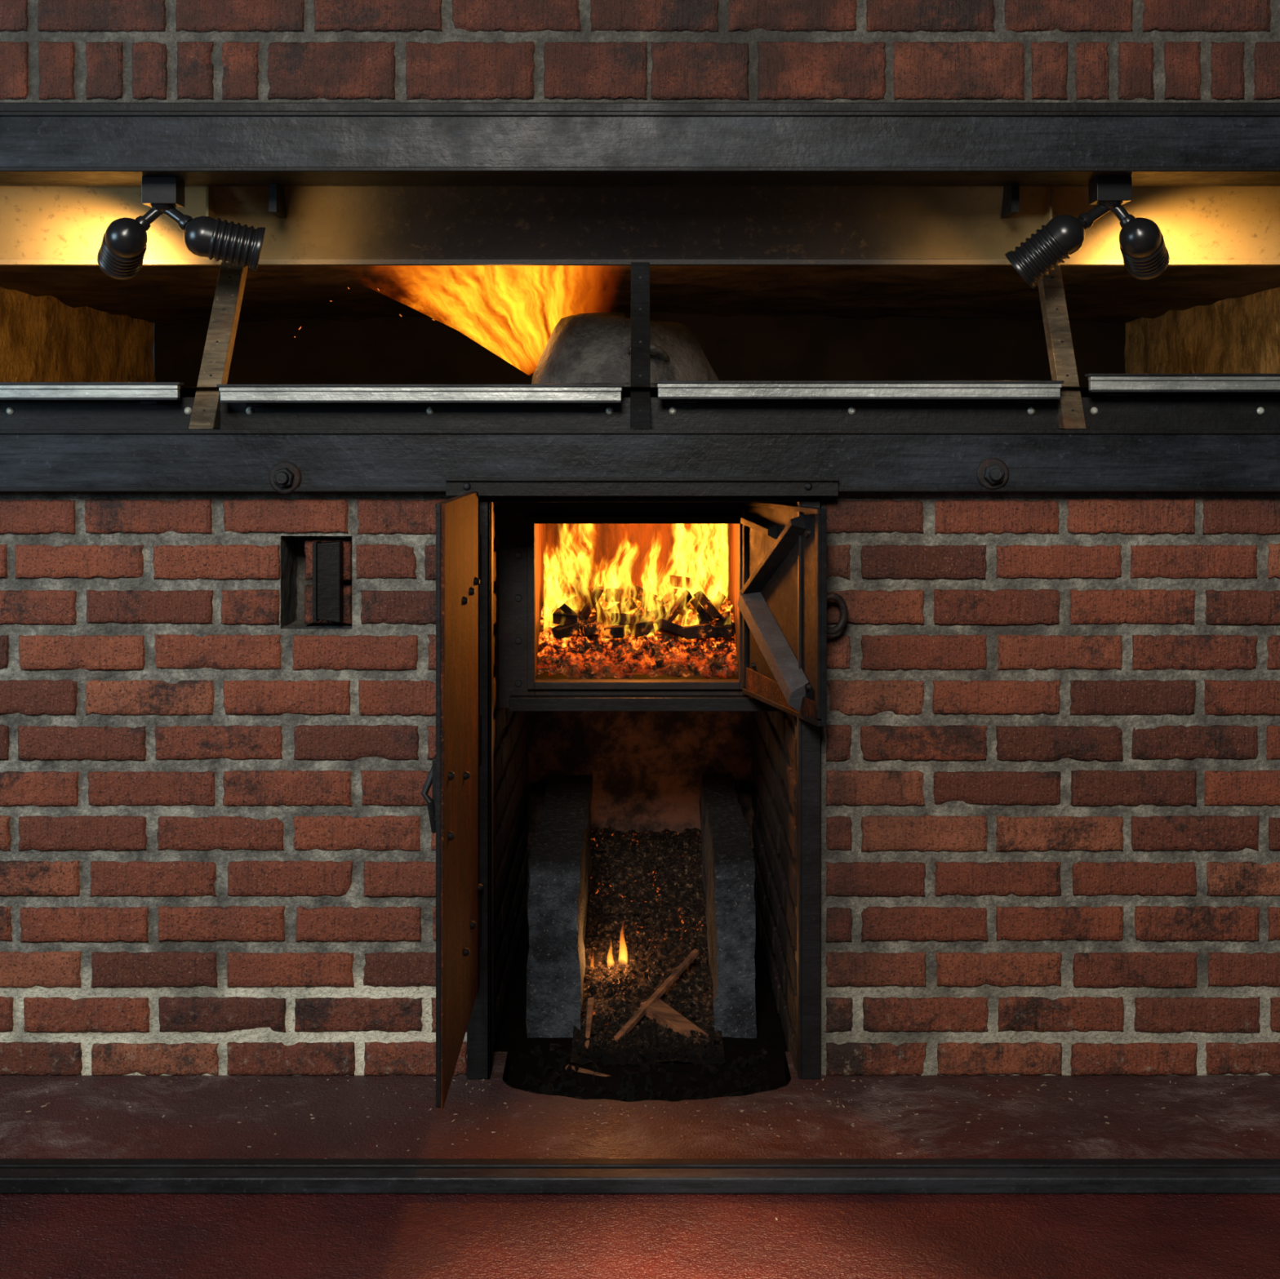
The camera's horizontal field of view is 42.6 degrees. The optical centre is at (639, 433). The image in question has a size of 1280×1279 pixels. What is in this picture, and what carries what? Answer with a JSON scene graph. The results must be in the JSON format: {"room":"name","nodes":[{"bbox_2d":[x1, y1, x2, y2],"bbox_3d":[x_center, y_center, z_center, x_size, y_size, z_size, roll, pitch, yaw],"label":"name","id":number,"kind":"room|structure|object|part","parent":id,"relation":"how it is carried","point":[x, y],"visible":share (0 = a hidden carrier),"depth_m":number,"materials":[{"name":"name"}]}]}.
{"room":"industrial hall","nodes":[
{"label":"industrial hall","id":0,"kind":"room"},
{"bbox_2d":[0,0,1279,1075],"bbox_3d":[0.045,-0.074,2.510,3.791,2.108,0.124,0,0,0],"label":"wall","id":1,"kind":"structure","parent":0,"point":[1050,741],"depth_m":2.45,"materials":[{"name":"red brick"}]},
{"bbox_2d":[312,541,342,622],"bbox_3d":[-0.466,0.221,2.451,0.038,0.120,0.042,0,0,0],"label":"flap","id":2,"kind":"object","parent":1,"relation":"attached to","point":[327,557],"visible":1,"depth_m":2.44,"materials":[{"name":"black metal"}]},
{"bbox_2d":[0,102,1279,186],"bbox_3d":[0.000,-0.440,2.495,3.500,0.105,0.150,0,0,0],"label":"steel beam","id":3,"kind":"structure","parent":1,"relation":"attached to","point":[42,144],"depth_m":2.42,"materials":[{"name":"black metal"}]},
{"bbox_2d":[97,177,265,279],"bbox_3d":[-0.699,-0.312,2.498,0.268,0.150,0.108,0,0,0],"label":"spotlight","id":4,"kind":"object","parent":3,"relation":"attached to","point":[122,251],"visible":1,"depth_m":2.47,"materials":[{"name":"black metal"}]},
{"bbox_2d":[1004,177,1169,288],"bbox_3d":[0.685,-0.304,2.490,0.261,0.166,0.106,0,0,-6],"label":"spotlight","id":5,"kind":"object","parent":3,"relation":"attached to","point":[1144,252],"visible":1,"depth_m":2.47,"materials":[{"name":"black metal"}]},
{"bbox_2d":[0,429,1279,491],"bbox_3d":[0.000,0.040,2.445,3.500,0.092,0.050,0,0,0],"label":"steel beam","id":6,"kind":"structure","parent":1,"relation":"attached to","point":[31,460],"depth_m":2.42,"materials":[{"name":"black metal"}]},
{"bbox_2d":[268,461,301,493],"bbox_3d":[-0.523,0.065,2.410,0.048,0.048,0.028,0,0,0],"label":"bolt","id":7,"kind":"object","parent":6,"relation":"attached to","point":[285,477],"visible":1,"depth_m":2.42,"materials":[{"name":"metal"}]},
{"bbox_2d":[0,183,1279,429],"bbox_3d":[0.000,-0.209,3.660,3.500,0.422,2.480,0,0,0],"label":"oven","id":8,"kind":"object","parent":6,"relation":"on","point":[771,282],"depth_m":2.64,"materials":[{"name":"black metal"}]},
{"bbox_3d":[-0.896,-0.060,2.444,0.433,0.031,0.048,0,0,0],"label":"galvanised rail","id":9,"kind":"part","parent":8,"relation":"part of","materials":[{"name":"silver metal"}]},
{"bbox_3d":[-0.324,-0.057,2.444,0.600,0.032,0.048,0,0,0],"label":"galvanised rail","id":10,"kind":"part","parent":8,"relation":"part of","materials":[{"name":"silver metal"}]},
{"bbox_2d":[531,311,718,386],"bbox_3d":[-0.028,-0.147,3.070,0.372,0.159,0.372,0,0,0],"label":"dome","id":11,"kind":"object","parent":8,"relation":"in","point":[590,348],"visible":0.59,"depth_m":2.97,"materials":[{"name":"grey stone"}]},
{"bbox_3d":[0.324,-0.062,2.444,0.602,0.032,0.048,0,0,0],"label":"galvanised rail","id":12,"kind":"part","parent":8,"relation":"part of","materials":[{"name":"silver metal"}]},
{"bbox_3d":[0.890,-0.073,2.444,0.456,0.032,0.048,0,0,0],"label":"galvanised rail","id":13,"kind":"part","parent":8,"relation":"part of","materials":[{"name":"silver metal"}]},
{"bbox_2d":[976,457,1008,489],"bbox_3d":[0.520,0.059,2.410,0.048,0.048,0.028,0,0,0],"label":"bolt","id":14,"kind":"object","parent":6,"relation":"attached to","point":[992,473],"visible":1,"depth_m":2.42,"materials":[{"name":"metal"}]},
{"bbox_2d":[0,1052,1279,1278],"bbox_3d":[0.000,0.985,0.250,7.000,0.050,4.600,0,0,0],"label":"floor","id":15,"kind":"structure","parent":0,"point":[42,1236],"depth_m":2.06,"materials":[{"name":"red concrete"}]},
{"bbox_2d":[0,1159,1279,1194],"bbox_3d":[0.000,0.949,2.107,4.400,0.022,0.075,0,0,0],"label":"rail","id":16,"kind":"object","parent":15,"relation":"on","point":[17,1176],"visible":1,"depth_m":2.08,"materials":[{"name":"black metal"}]},
{"bbox_2d":[445,477,839,1102],"bbox_3d":[0.003,0.536,2.915,0.577,0.968,1.170,0,0,0],"label":"furnace","id":17,"kind":"object","parent":15,"relation":"on","point":[647,743],"visible":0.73,"depth_m":2.70,"materials":[{"name":"black metal"}]},
{"bbox_2d":[421,491,483,1111],"bbox_3d":[-0.245,0.453,2.215,0.036,0.736,0.457,0,0,1],"label":"door","id":18,"kind":"structure","parent":17,"relation":"attached to","point":[454,808],"depth_m":2.13,"materials":[{"name":"brown metal"}]},
{"bbox_2d":[525,774,593,1038],"bbox_3d":[-0.143,0.848,3.045,0.097,0.303,0.698,0,0,0],"label":"stone slab","id":19,"kind":"object","parent":17,"relation":"on","point":[560,860],"visible":0.96,"depth_m":2.70,"materials":[{"name":"grey stone"}]},
{"bbox_2d":[535,591,738,679],"bbox_3d":[-0.005,0.348,2.911,0.336,0.122,0.378,0,0,0],"label":"bed","id":20,"kind":"object","parent":17,"relation":"in","point":[578,656],"visible":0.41,"depth_m":2.77,"materials":[{"name":"orange"}]},
{"bbox_2d":[551,574,735,639],"bbox_3d":[0.007,0.299,2.841,0.315,0.105,0.136,0,0,0],"label":"firewood logs","id":21,"kind":"object","parent":20,"relation":"on","point":[569,616],"visible":0.99,"depth_m":2.81},
{"bbox_2d":[506,826,769,1102],"bbox_3d":[-0.003,0.908,2.894,0.422,0.190,1.017,0,0,0],"label":"heap","id":22,"kind":"object","parent":17,"relation":"in","point":[646,903],"visible":0.94,"depth_m":2.91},
{"bbox_2d":[564,948,709,1076],"bbox_3d":[0.002,0.958,2.668,0.237,0.115,0.410,0,0,0],"label":"wood","id":23,"kind":"object","parent":22,"relation":"on","point":[654,1007],"visible":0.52,"depth_m":2.72,"materials":[{"name":"brown wood"}]},
{"bbox_3d":[0.003,0.078,2.413,0.577,0.027,0.014,0,0,0],"label":"lintel plate","id":24,"kind":"part","parent":17,"relation":"part of","materials":[{"name":"black metal"}]},
{"bbox_2d":[698,772,756,1038],"bbox_3d":[0.157,0.848,3.046,0.077,0.305,0.698,0,0,0],"label":"stone slab","id":25,"kind":"object","parent":17,"relation":"in","point":[727,859],"visible":0.93,"depth_m":2.70,"materials":[{"name":"grey stone"}]},
{"bbox_2d":[737,502,848,726],"bbox_3d":[0.215,0.265,2.521,0.080,0.314,0.324,0,0,-26],"label":"door","id":26,"kind":"structure","parent":17,"relation":"attached to","point":[767,602],"depth_m":2.49,"materials":[{"name":"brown metal"}]},
{"bbox_2d":[19,1078,1266,1220],"bbox_3d":[0.054,0.960,2.223,1.866,0.001,0.440,0,0,0],"label":"chips","id":27,"kind":"object","parent":15,"relation":"on","point":[1042,1085],"visible":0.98,"depth_m":2.32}
]}

